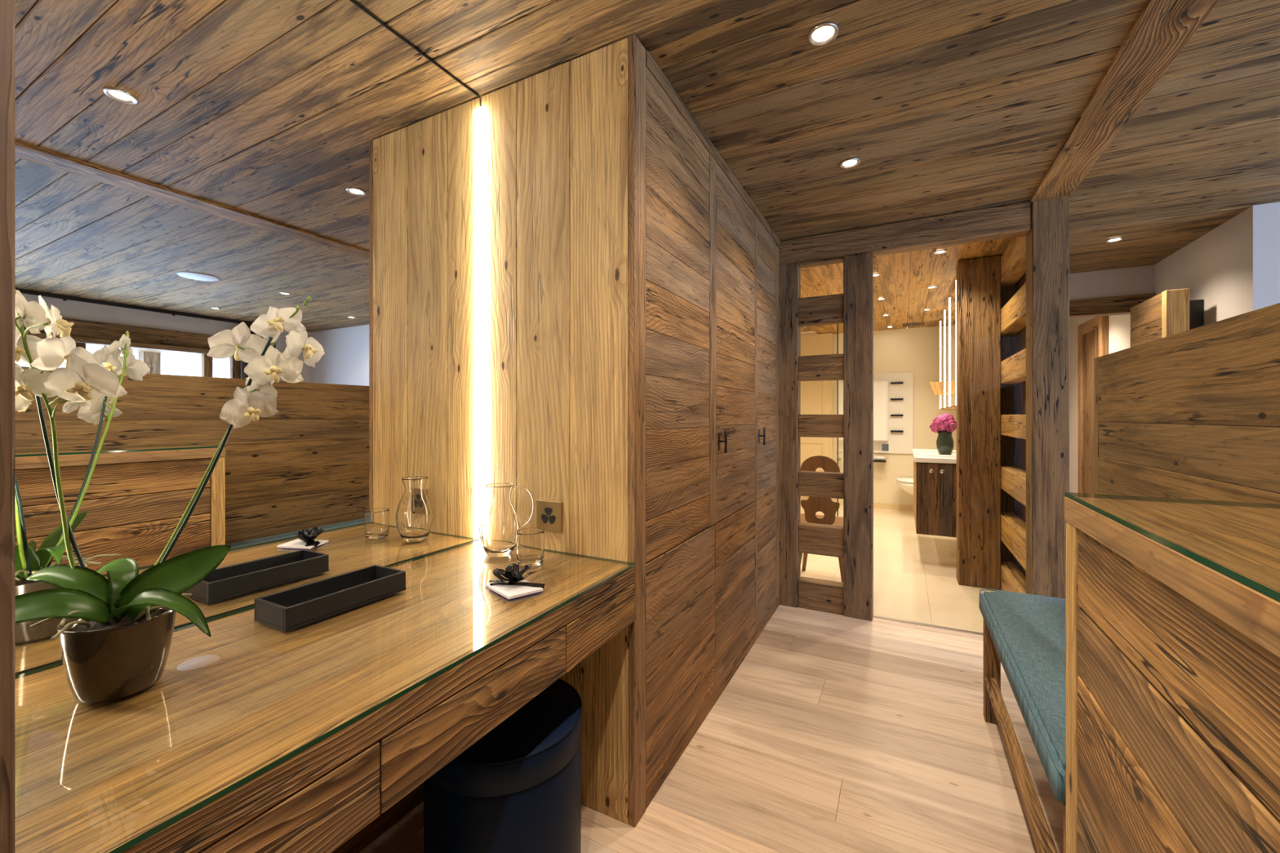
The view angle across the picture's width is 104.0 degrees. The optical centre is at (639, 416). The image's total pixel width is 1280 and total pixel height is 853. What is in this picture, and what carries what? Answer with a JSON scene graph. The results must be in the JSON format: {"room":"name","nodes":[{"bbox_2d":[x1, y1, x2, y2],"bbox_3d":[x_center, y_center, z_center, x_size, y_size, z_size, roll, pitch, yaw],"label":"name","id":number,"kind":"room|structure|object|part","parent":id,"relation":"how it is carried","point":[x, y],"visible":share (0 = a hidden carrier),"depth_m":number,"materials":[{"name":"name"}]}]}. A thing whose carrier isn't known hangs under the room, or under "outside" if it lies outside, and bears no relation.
{"room":"changing room","nodes":[
{"label":"changing room","id":0,"kind":"room"},
{"bbox_2d":[14,100,481,852],"bbox_3d":[-0.926,0.042,1.164,0.078,2.316,5.400,0,0,28],"label":"wall","id":1,"kind":"structure","parent":0,"point":[372,831],"depth_m":1.44,"materials":[{"name":"brown wood"}]},
{"bbox_2d":[14,0,483,674],"bbox_3d":[-0.817,-0.342,1.230,0.022,1.539,1.146,0,0,28],"label":"wall mirror","id":2,"kind":"object","parent":1,"relation":"attached to","point":[186,171],"depth_m":1.12,"materials":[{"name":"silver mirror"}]},
{"bbox_3d":[-0.552,-0.321,1.729,0.018,1.489,0.016,0,0,28],"label":"light strip","id":3,"kind":"part","parent":2,"relation":"part of","materials":[{"name":"white plastic"}]},
{"bbox_2d":[14,541,634,852],"bbox_3d":[-0.551,0.516,1.090,0.610,0.162,1.146,0,0,28],"label":"table","id":4,"kind":"object","parent":1,"relation":"attached to","point":[228,704],"visible":0.99,"depth_m":0.76,"materials":[{"name":"brown wood"}]},
{"bbox_3d":[-0.649,0.541,0.689,0.410,0.111,0.344,0,0,28],"label":"drawer","id":5,"kind":"part","parent":4,"relation":"part of","materials":[{"name":"brown wood"}]},
{"bbox_2d":[14,539,635,852],"bbox_3d":[-0.551,0.432,1.090,0.610,0.007,1.146,0,0,28],"label":"glass tabletop","id":6,"kind":"object","parent":4,"relation":"on","point":[169,822],"visible":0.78,"depth_m":0.78,"materials":[{"name":"green"}]},
{"bbox_2d":[14,288,324,703],"bbox_3d":[-0.768,0.109,0.803,0.432,0.638,0.214,0,0,-15],"label":"potted orchid","id":7,"kind":"object","parent":6,"relation":"on","point":[115,641],"visible":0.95,"depth_m":0.77,"materials":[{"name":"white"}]},
{"bbox_3d":[-0.948,-0.107,0.759,0.074,0.059,0.012,-8,5,-41],"label":"flower","id":8,"kind":"part","parent":7,"relation":"part of","materials":[{"name":"white plant"}]},
{"bbox_3d":[-0.928,-0.157,0.752,0.078,0.063,0.013,6,8,4],"label":"flower","id":9,"kind":"part","parent":7,"relation":"part of","materials":[{"name":"white plant"}]},
{"bbox_3d":[-0.936,-0.048,0.759,0.078,0.063,0.013,-30,16,-16],"label":"flower","id":10,"kind":"part","parent":7,"relation":"part of","materials":[{"name":"white plant"}]},
{"bbox_3d":[-0.897,0.066,0.784,0.108,0.503,0.038,0,0,-21],"label":"stem","id":11,"kind":"part","parent":7,"relation":"part of","materials":[{"name":"green plant"}]},
{"bbox_3d":[-0.870,-0.144,0.738,0.013,0.066,0.083,-9,23,-40],"label":"flower","id":12,"kind":"part","parent":7,"relation":"part of","materials":[{"name":"white plant"}]},
{"bbox_3d":[-0.857,-0.092,0.748,0.013,0.066,0.083,-7,-18,3],"label":"flower","id":13,"kind":"part","parent":7,"relation":"part of","materials":[{"name":"white plant"}]},
{"bbox_3d":[-0.868,-0.035,0.779,0.078,0.063,0.013,0,-6,15],"label":"flower","id":14,"kind":"part","parent":7,"relation":"part of","materials":[{"name":"white plant"}]},
{"bbox_3d":[-0.811,-0.056,0.728,0.092,0.073,0.015,-11,26,-10],"label":"flower","id":15,"kind":"part","parent":7,"relation":"part of","materials":[{"name":"white plant"}]},
{"bbox_3d":[-0.822,0.371,0.791,0.131,0.115,0.131,0,0,28],"label":"pot","id":16,"kind":"part","parent":7,"relation":"part of","materials":[{"name":"brown"}]},
{"bbox_3d":[-0.714,0.066,0.848,0.238,0.502,0.036,0,0,-20],"label":"stem","id":17,"kind":"part","parent":7,"relation":"part of","materials":[{"name":"green plant"}]},
{"bbox_3d":[-0.683,-0.126,0.853,0.089,0.071,0.014,9,-15,-23],"label":"flower","id":18,"kind":"part","parent":7,"relation":"part of","materials":[{"name":"white plant"}]},
{"bbox_3d":[-0.657,-0.019,0.837,0.083,0.066,0.013,-30,34,-32],"label":"flower","id":19,"kind":"part","parent":7,"relation":"part of","materials":[{"name":"white plant"}]},
{"bbox_3d":[-0.645,-0.051,0.848,0.070,0.056,0.011,23,12,10],"label":"flower","id":20,"kind":"part","parent":7,"relation":"part of","materials":[{"name":"white plant"}]},
{"bbox_3d":[-0.616,-0.086,0.843,0.085,0.068,0.014,-12,7,-20],"label":"flower","id":21,"kind":"part","parent":7,"relation":"part of","materials":[{"name":"white plant"}]},
{"bbox_3d":[-0.632,-0.167,0.870,0.083,0.066,0.013,-29,-9,-22],"label":"flower","id":22,"kind":"part","parent":7,"relation":"part of","materials":[{"name":"white plant"}]},
{"bbox_3d":[-0.587,-0.126,0.872,0.013,0.066,0.083,-4,-12,9],"label":"flower","id":23,"kind":"part","parent":7,"relation":"part of","materials":[{"name":"white plant"}]},
{"bbox_2d":[253,564,406,631],"bbox_3d":[-0.692,0.405,1.139,0.119,0.046,0.272,0,0,28],"label":"tray","id":24,"kind":"object","parent":6,"relation":"on","point":[295,607],"visible":1,"depth_m":1.11,"materials":[{"name":"black plastic"}]},
{"bbox_2d":[479,483,533,556],"bbox_3d":[-0.425,0.321,1.547,0.148,0.214,0.122,0,0,28],"label":"glass pitcher","id":25,"kind":"object","parent":6,"relation":"on","point":[499,525],"visible":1,"depth_m":1.51,"materials":[{"name":"clear glass"}]},
{"bbox_3d":[-0.366,0.282,1.560,0.066,0.132,0.008,0,0,-6],"label":"handle","id":26,"kind":"part","parent":25,"relation":"part of","materials":[{"name":"clear glass"}]},
{"bbox_2d":[485,563,544,599],"bbox_3d":[-0.309,0.403,1.245,0.107,0.051,0.140,0,0,-43],"label":"card","id":27,"kind":"object","parent":6,"relation":"on","point":[516,587],"visible":1,"depth_m":1.23,"materials":[{"name":"white paper"}]},
{"bbox_2d":[515,528,544,567],"bbox_3d":[-0.318,0.380,1.449,0.079,0.095,0.079,0,0,28],"label":"glass tumbler","id":28,"kind":"object","parent":6,"relation":"on","point":[530,541],"visible":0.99,"depth_m":1.42,"materials":[{"name":"clear glass"}]},
{"bbox_3d":[-0.460,0.541,1.049,0.410,0.111,0.462,0,0,28],"label":"drawer","id":29,"kind":"part","parent":4,"relation":"part of","materials":[{"name":"brown wood"}]},
{"bbox_3d":[-0.274,0.541,1.403,0.410,0.111,0.334,0,0,28],"label":"drawer","id":30,"kind":"part","parent":4,"relation":"part of","materials":[{"name":"brown wood"}]},
{"bbox_2d":[359,505,1066,852],"bbox_3d":[2.182,1.230,1.735,6.749,0.060,9.500,0,0,28],"label":"floor","id":31,"kind":"structure","parent":0,"point":[833,733],"depth_m":1.81,"materials":[{"name":"brown wood"}]},
{"bbox_2d":[0,0,14,852],"bbox_3d":[-0.836,0.043,0.564,0.625,2.314,0.046,0,0,28],"label":"panel","id":32,"kind":"object","parent":31,"relation":"on","point":[6,6],"visible":1,"depth_m":0.43,"materials":[{"name":"brown wood"}]},
{"bbox_2d":[423,678,582,852],"bbox_3d":[-0.342,0.972,1.273,0.388,0.454,0.388,0,0,28],"label":"pouf","id":33,"kind":"object","parent":31,"relation":"on","point":[517,788],"visible":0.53,"depth_m":1.12,"materials":[{"name":"blue leather"}]},
{"bbox_2d":[429,680,582,797],"bbox_3d":[-0.342,0.786,1.273,0.387,0.082,0.387,0,0,28],"label":"cushion","id":34,"kind":"object","parent":33,"relation":"on","point":[540,742],"depth_m":1.13,"materials":[{"name":"leather"}]},
{"bbox_2d":[481,34,780,826],"bbox_3d":[0.176,0.043,2.453,0.662,2.314,1.942,0,0,28],"label":"wardrobe","id":35,"kind":"object","parent":31,"relation":"on","point":[631,277],"visible":0.98,"depth_m":1.64,"materials":[{"name":"brown wood"}]},
{"bbox_2d":[536,499,562,533],"bbox_3d":[-0.290,0.319,1.595,0.098,0.096,0.010,0,0,28],"label":"wall socket","id":36,"kind":"object","parent":35,"relation":"attached to","point":[548,513],"visible":0.98,"depth_m":1.59,"materials":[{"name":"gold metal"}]},
{"bbox_2d":[541,507,555,524],"bbox_3d":[-0.291,0.317,1.592,0.056,0.052,0.002,0,0,28],"label":"outlet","id":37,"kind":"object","parent":36,"relation":"attached to","point":[548,514],"depth_m":1.59,"materials":[{"name":"black plastic"}]},
{"bbox_3d":[-0.289,0.043,1.614,0.586,2.312,0.022,0,0,28],"label":"panel","id":38,"kind":"part","parent":35,"relation":"part of","materials":[{"name":"brown wood"}]},
{"bbox_3d":[0.148,-0.309,1.795,0.029,1.514,0.607,0,0,28],"label":"door","id":39,"kind":"part","parent":35,"relation":"part of","materials":[{"name":"brown wood"}]},
{"bbox_3d":[0.153,0.797,1.807,0.028,0.690,0.633,0,0,28],"label":"drawer","id":40,"kind":"part","parent":35,"relation":"part of","materials":[{"name":"brown wood"}]},
{"bbox_3d":[0.441,-1.091,2.352,0.034,0.046,1.866,0,0,28],"label":"cornice","id":41,"kind":"part","parent":35,"relation":"part of","materials":[{"name":"brown wood"}]},
{"bbox_3d":[0.351,0.107,2.114,0.037,0.096,0.018,0,0,28],"label":"handle","id":42,"kind":"part","parent":35,"relation":"part of","materials":[{"name":"grey metal"}]},
{"bbox_3d":[0.450,0.797,2.371,0.028,0.690,0.633,0,0,28],"label":"drawer","id":43,"kind":"part","parent":35,"relation":"part of","materials":[{"name":"brown wood"}]},
{"bbox_3d":[0.444,-0.309,2.359,0.029,1.514,0.659,0,0,28],"label":"door","id":44,"kind":"part","parent":35,"relation":"part of","materials":[{"name":"brown wood"}]},
{"bbox_3d":[0.660,0.107,2.703,0.037,0.096,0.018,0,0,28],"label":"handle","id":45,"kind":"part","parent":35,"relation":"part of","materials":[{"name":"grey metal"}]},
{"bbox_3d":[0.711,0.038,2.868,0.029,2.209,0.482,0,0,28],"label":"door","id":46,"kind":"part","parent":35,"relation":"part of","materials":[{"name":"brown wood"}]},
{"bbox_2d":[800,333,833,501],"bbox_3d":[2.103,0.048,6.942,1.070,2.304,0.189,0,0,28],"label":"wall","id":47,"kind":"structure","parent":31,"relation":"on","point":[816,397],"depth_m":6.72,"materials":[{"name":"beige paint"}]},
{"bbox_3d":[2.288,0.270,6.744,0.360,1.660,0.010,0,0,28],"label":"moulding","id":48,"kind":"part","parent":47,"relation":"part of","materials":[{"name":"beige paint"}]},
{"bbox_3d":[2.295,0.255,6.758,0.500,1.830,0.020,0,0,28],"label":"door","id":49,"kind":"part","parent":47,"relation":"part of","materials":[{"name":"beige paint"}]},
{"bbox_2d":[800,455,843,582],"bbox_3d":[1.340,0.739,3.660,0.380,0.923,0.374,0,0,28],"label":"chair","id":50,"kind":"object","parent":31,"relation":"on","point":[811,505],"visible":0.59,"depth_m":3.52,"materials":[{"name":"brown wood"}]},
{"bbox_3d":[1.285,0.991,3.842,0.040,0.419,0.114,0,0,-11],"label":"leg","id":51,"kind":"part","parent":50,"relation":"part of","materials":[{"name":"brown wood"}]},
{"bbox_3d":[1.268,0.519,3.522,0.264,0.482,0.025,0,0,28],"label":"backrest","id":52,"kind":"part","parent":50,"relation":"part of","materials":[{"name":"brown wood"}]},
{"bbox_3d":[1.343,0.772,3.666,0.380,0.025,0.360,0,0,28],"label":"seat","id":53,"kind":"part","parent":50,"relation":"part of","materials":[{"name":"brown wood"}]},
{"bbox_3d":[1.392,0.991,3.471,0.040,0.419,0.114,0,0,-11],"label":"leg","id":54,"kind":"part","parent":50,"relation":"part of","materials":[{"name":"brown wood"}]},
{"bbox_2d":[778,251,873,621],"bbox_3d":[1.133,0.118,3.104,0.569,2.163,0.110,0,0,28],"label":"sliding door","id":55,"kind":"structure","parent":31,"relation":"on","point":[852,541],"depth_m":3.05,"materials":[{"name":"brown wood"}]},
{"bbox_3d":[0.945,0.118,3.203,0.145,2.163,0.100,0,0,28],"label":"post","id":56,"kind":"part","parent":55,"relation":"part of","materials":[{"name":"brown wood"}]},
{"bbox_3d":[1.314,0.118,3.009,0.158,2.163,0.110,0,0,28],"label":"post","id":57,"kind":"part","parent":55,"relation":"part of","materials":[{"name":"brown wood"}]},
{"bbox_2d":[837,323,843,516],"bbox_3d":[2.315,0.100,5.561,0.010,2.160,2.000,0,0,28],"label":"screen","id":58,"kind":"object","parent":31,"relation":"on","point":[840,326],"visible":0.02,"depth_m":4.83,"materials":[{"name":"clear glass"}]},
{"bbox_2d":[873,614,982,635],"bbox_3d":[1.728,1.197,2.821,0.745,0.006,0.022,0,0,28],"label":"trim","id":59,"kind":"structure","parent":31,"relation":"on","point":[874,615],"depth_m":2.86,"materials":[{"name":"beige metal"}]},
{"bbox_2d":[956,235,1026,593],"bbox_3d":[2.264,0.046,3.180,0.348,2.308,0.983,0,0,28],"label":"screen","id":60,"kind":"object","parent":31,"relation":"on","point":[981,322],"visible":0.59,"depth_m":3.48,"materials":[{"name":"brown wood"}]},
{"bbox_3d":[2.411,0.046,3.568,0.248,2.308,0.160,0,0,28],"label":"post","id":61,"kind":"part","parent":60,"relation":"part of","materials":[{"name":"brown wood"}]},
{"bbox_2d":[982,617,1066,852],"bbox_3d":[1.234,0.985,1.399,0.311,0.431,1.215,0,0,28],"label":"bench","id":62,"kind":"object","parent":31,"relation":"on","point":[994,708],"visible":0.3,"depth_m":1.56,"materials":[{"name":"brown wood"}]},
{"bbox_3d":[1.389,0.999,1.973,0.050,0.402,0.055,0,0,28],"label":"leg","id":63,"kind":"part","parent":62,"relation":"part of","materials":[{"name":"brown wood"}]},
{"bbox_2d":[978,589,1066,805],"bbox_3d":[1.223,0.726,1.400,0.331,0.084,1.208,0,0,28],"label":"seat cushion","id":64,"kind":"object","parent":62,"relation":"on","point":[1027,632],"visible":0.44,"depth_m":1.41,"materials":[{"name":"teal fabric"}]},
{"bbox_3d":[0.863,0.999,0.973,0.050,0.402,0.055,0,0,28],"label":"leg","id":65,"kind":"part","parent":62,"relation":"part of","materials":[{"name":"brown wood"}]},
{"bbox_2d":[1026,195,1069,599],"bbox_3d":[2.124,0.042,2.611,0.150,2.316,0.152,0,0,28],"label":"timber post","id":66,"kind":"object","parent":31,"relation":"on","point":[1047,241],"visible":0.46,"depth_m":2.55,"materials":[{"name":"brown wood"}]},
{"bbox_2d":[1000,271,1279,577],"bbox_3d":[1.136,0.042,0.714,0.148,2.316,6.420,0,0,28],"label":"wall","id":67,"kind":"structure","parent":31,"relation":"on","point":[1193,414],"depth_m":1.19,"materials":[{"name":"brown wood"}]},
{"bbox_2d":[1064,496,1279,852],"bbox_3d":[0.186,0.675,-0.578,0.330,1.050,3.249,0,0,28],"label":"base cabinet","id":68,"kind":"object","parent":31,"relation":"on","point":[1173,660],"visible":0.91,"depth_m":0.60,"materials":[{"name":"brown wood"}]},
{"bbox_2d":[1064,492,1279,602],"bbox_3d":[0.186,0.146,-0.578,0.328,0.007,3.249,0,0,28],"label":"glass tabletop","id":69,"kind":"object","parent":68,"relation":"on","point":[1260,509],"visible":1,"depth_m":0.77,"materials":[{"name":"green"}]},
{"bbox_3d":[0.185,0.173,-0.578,0.329,0.046,3.249,0,0,28],"label":"rail","id":70,"kind":"part","parent":68,"relation":"part of","materials":[{"name":"brown wood"}]},
{"bbox_2d":[352,0,1279,333],"bbox_3d":[2.171,-1.130,1.769,6.698,0.033,9.347,0,0,28],"label":"ceiling","id":71,"kind":"structure","parent":0,"point":[945,107],"depth_m":1.78,"materials":[{"name":"brown wood"}]},
{"bbox_2d":[800,326,817,336],"bbox_3d":[1.782,-0.999,5.406,0.230,0.228,0.230,0,0,28],"label":"shower","id":72,"kind":"object","parent":71,"relation":"attached to","point":[808,332],"visible":0.5,"depth_m":5.35,"materials":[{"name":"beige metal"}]},
{"bbox_2d":[807,21,839,46],"bbox_3d":[0.534,-1.113,1.459,0.088,0.008,0.088,0,0,28],"label":"recessed light","id":73,"kind":"object","parent":71,"relation":"in","point":[821,34],"visible":1,"depth_m":1.46,"materials":[{"name":"grey"}]},
{"bbox_3d":[0.534,-1.114,1.459,0.050,0.002,0.050,0,0,28],"label":"bulb","id":74,"kind":"part","parent":73,"relation":"part of","materials":[{"name":"white glass"}]},
{"bbox_2d":[839,157,861,168],"bbox_3d":[0.925,-1.113,2.203,0.088,0.008,0.088,0,0,28],"label":"recessed light","id":75,"kind":"object","parent":71,"relation":"in","point":[851,162],"visible":1,"depth_m":2.20,"materials":[{"name":"grey"}]},
{"bbox_3d":[0.925,-1.114,2.203,0.050,0.002,0.050,0,0,28],"label":"bulb","id":76,"kind":"part","parent":75,"relation":"part of","materials":[{"name":"white glass"}]},
{"bbox_2d":[873,273,880,276],"bbox_3d":[1.849,-1.107,3.931,0.080,0.008,0.080,0,0,28],"label":"recessed light","id":77,"kind":"object","parent":71,"relation":"in","point":[874,274],"visible":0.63,"depth_m":3.92,"materials":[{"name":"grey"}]},
{"bbox_2d":[902,322,924,327],"bbox_3d":[3.315,-1.110,6.064,0.231,0.005,0.220,0,0,28],"label":"ceiling vent","id":78,"kind":"object","parent":71,"relation":"in","point":[914,322],"visible":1,"depth_m":6.04,"materials":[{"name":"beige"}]},
{"bbox_2d":[926,285,937,288],"bbox_3d":[2.510,-1.107,4.296,0.080,0.008,0.080,0,0,28],"label":"recessed light","id":79,"kind":"object","parent":71,"relation":"in","point":[930,286],"visible":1,"depth_m":4.29,"materials":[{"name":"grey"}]},
{"bbox_2d":[933,249,946,253],"bbox_3d":[2.026,-1.107,3.375,0.080,0.008,0.080,0,0,28],"label":"recessed light","id":80,"kind":"object","parent":71,"relation":"in","point":[939,251],"visible":1,"depth_m":3.37,"materials":[{"name":"grey"}]},
{"bbox_2d":[1105,236,1124,242],"bbox_3d":[2.998,-1.113,3.158,0.088,0.008,0.088,0,0,28],"label":"recessed light","id":81,"kind":"object","parent":71,"relation":"in","point":[1118,238],"visible":1,"depth_m":3.15,"materials":[{"name":"grey"}]},
{"bbox_2d":[1030,0,1219,201],"bbox_3d":[0.850,-1.117,0.187,0.165,0.024,5.322,0,0,28],"label":"ceiling beam","id":82,"kind":"structure","parent":71,"relation":"attached to","point":[1162,28],"depth_m":1.66,"materials":[{"name":"brown wood"}]},
{"bbox_2d":[832,326,956,505],"bbox_3d":[2.711,0.042,6.777,3.000,2.316,0.080,0,0,28],"label":"wall","id":83,"kind":"structure","parent":0,"point":[915,350],"depth_m":6.35,"materials":[{"name":"beige paint"}]},
{"bbox_2d":[873,456,886,462],"bbox_3d":[3.084,0.553,6.434,0.150,0.070,0.140,0,0,28],"label":"paper holder","id":84,"kind":"object","parent":83,"relation":"attached to","point":[877,459],"visible":0.86,"depth_m":6.40,"materials":[{"name":"grey metal"}]},
{"bbox_2d":[873,459,886,462],"bbox_3d":[3.084,0.577,6.434,0.150,0.023,0.140,0,0,28],"label":"shelf","id":85,"kind":"object","parent":84,"relation":"attached to","point":[874,460],"depth_m":6.38,"materials":[{"name":"grey metal"}]},
{"bbox_2d":[882,444,888,451],"bbox_3d":[3.123,0.399,6.365,0.075,0.089,0.024,0,0,28],"label":"switch plate","id":86,"kind":"object","parent":83,"relation":"attached to","point":[885,446],"visible":1,"depth_m":6.35,"materials":[{"name":"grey plastic"}]},
{"bbox_2d":[873,372,913,453],"bbox_3d":[3.153,-0.040,6.467,0.670,1.040,0.053,0,0,28],"label":"towel radiator","id":87,"kind":"object","parent":83,"relation":"attached to","point":[900,384],"visible":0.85,"depth_m":6.39,"materials":[{"name":"white metal"}]},
{"bbox_2d":[873,380,888,441],"bbox_3d":[3.029,-0.065,6.484,0.335,0.790,0.099,0,0,28],"label":"bath towel","id":88,"kind":"object","parent":87,"relation":"hanging from","point":[880,388],"visible":0.52,"depth_m":6.40,"materials":[{"name":"white fabric"}]},
{"bbox_3d":[3.282,0.195,6.389,0.145,0.024,0.034,0,0,28],"label":"rail","id":89,"kind":"part","parent":87,"relation":"part of","materials":[{"name":"grey metal"}]},
{"bbox_3d":[3.282,-0.010,6.389,0.145,0.024,0.034,0,0,28],"label":"rail","id":90,"kind":"part","parent":87,"relation":"part of","materials":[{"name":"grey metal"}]},
{"bbox_3d":[3.282,-0.215,6.389,0.145,0.024,0.034,0,0,28],"label":"rail","id":91,"kind":"part","parent":87,"relation":"part of","materials":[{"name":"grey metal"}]},
{"bbox_3d":[3.282,-0.422,6.389,0.145,0.024,0.034,0,0,28],"label":"rail","id":92,"kind":"part","parent":87,"relation":"part of","materials":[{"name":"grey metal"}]},
{"bbox_2d":[873,502,913,511],"bbox_3d":[3.376,1.165,6.375,1.250,0.070,0.011,0,0,28],"label":"baseboard","id":93,"kind":"structure","parent":83,"relation":"attached to","point":[878,505],"depth_m":6.43,"materials":[{"name":"beige paint"}]},
{"bbox_2d":[895,475,913,495],"bbox_3d":[3.333,0.862,6.089,0.390,0.207,0.566,0,0,28],"label":"toilet","id":94,"kind":"object","parent":83,"relation":"attached to","point":[904,482],"visible":0.44,"depth_m":5.98,"materials":[{"name":"white ceramic"}]},
{"bbox_3d":[3.333,0.773,6.089,0.390,0.030,0.566,0,0,28],"label":"lid","id":95,"kind":"part","parent":94,"relation":"part of","materials":[{"name":"white ceramic"}]},
{"bbox_2d":[778,200,1031,264],"bbox_3d":[1.471,-1.040,2.937,1.305,0.150,0.102,0,0,28],"label":"header beam","id":96,"kind":"structure","parent":0,"point":[1011,220],"depth_m":2.83,"materials":[{"name":"brown wood"}]},
{"bbox_2d":[939,279,956,409],"bbox_3d":[3.071,-0.588,4.735,0.281,1.036,2.360,0,0,28],"label":"pendant light","id":97,"kind":"object","parent":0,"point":[948,322],"visible":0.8,"depth_m":4.59,"materials":[{"name":"white glass"}]},
{"bbox_2d":[928,382,942,395],"bbox_3d":[3.134,-0.290,5.301,0.122,0.140,0.100,0,0,28],"label":"wall lamp","id":98,"kind":"object","parent":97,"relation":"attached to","point":[936,387],"visible":1,"depth_m":5.25,"materials":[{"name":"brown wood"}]},
{"bbox_2d":[1069,264,1154,300],"bbox_3d":[3.426,-1.010,3.922,0.900,0.214,0.069,0,0,28],"label":"wall","id":99,"kind":"structure","parent":0,"point":[1140,280],"depth_m":3.80,"materials":[{"name":"white paint"}]},
{"bbox_2d":[1069,293,1155,318],"bbox_3d":[3.413,-0.839,3.915,0.884,0.127,0.095,0,0,28],"label":"lintel","id":100,"kind":"object","parent":99,"relation":"attached to","point":[1116,305],"visible":0.34,"depth_m":3.80,"materials":[{"name":"brown wood"}]},
{"bbox_2d":[1069,212,1242,493],"bbox_3d":[4.072,0.042,4.158,0.055,2.316,3.248,0,0,28],"label":"wall","id":101,"kind":"structure","parent":0,"point":[1211,266],"depth_m":3.15,"materials":[{"name":"white paint"}]},
{"bbox_2d":[1078,315,1108,493],"bbox_3d":[4.367,0.135,4.828,0.044,2.130,0.710,0,0,28],"label":"door frame","id":102,"kind":"structure","parent":101,"relation":"attached to","point":[1093,334],"depth_m":4.92,"materials":[{"name":"brown wood"}]},
{"bbox_2d":[1130,288,1189,347],"bbox_3d":[3.388,0.215,3.275,0.105,1.970,0.549,0,0,28],"label":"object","id":103,"kind":"structure","parent":101,"relation":"in","point":[1166,313],"depth_m":3.13,"materials":[{"name":"brown wood"}]},
{"bbox_2d":[1189,299,1203,329],"bbox_3d":[3.472,0.240,3.169,0.082,1.920,0.160,0,0,28],"label":"board","id":104,"kind":"object","parent":101,"relation":"attached to","point":[1196,306],"visible":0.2,"depth_m":3.09,"materials":[{"name":"black"}]},
{"bbox_2d":[1242,201,1279,313],"bbox_3d":[4.513,0.042,2.039,2.805,2.316,0.093,0,0,28],"label":"wall","id":105,"kind":"structure","parent":0,"point":[1260,223],"depth_m":2.64,"materials":[{"name":"white paint"}]},
{"bbox_3d":[3.318,0.042,4.803,0.090,2.316,2.850,0,0,28],"label":"wall","id":106,"kind":"structure","parent":0,"visible":0},
{"bbox_2d":[911,448,956,537],"bbox_3d":[2.739,0.633,4.416,0.575,0.634,1.233,0,0,28],"label":"vanity unit","id":107,"kind":"object","parent":106,"relation":"attached to","point":[935,474],"visible":0.61,"depth_m":3.97,"materials":[{"name":"brown wood"}]},
{"bbox_3d":[2.296,0.661,3.996,0.153,0.573,0.013,0,0,28],"label":"door","id":108,"kind":"part","parent":107,"relation":"part of","materials":[{"name":"brown wood"}]},
{"bbox_2d":[911,448,956,463],"bbox_3d":[2.744,0.344,4.427,0.574,0.055,1.210,0,0,28],"label":"countertop","id":109,"kind":"structure","parent":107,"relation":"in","point":[920,455],"depth_m":4.03,"materials":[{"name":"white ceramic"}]},
{"bbox_2d":[929,413,956,454],"bbox_3d":[2.635,0.152,4.316,0.209,0.358,0.195,0,0,8],"label":"flower vase","id":110,"kind":"object","parent":107,"relation":"on","point":[944,424],"visible":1,"depth_m":4.27,"materials":[{"name":"green glass"}]},
{"bbox_3d":[2.436,0.661,3.923,0.153,0.573,0.013,0,0,28],"label":"door","id":111,"kind":"part","parent":107,"relation":"part of","materials":[{"name":"brown wood"}]}
]}

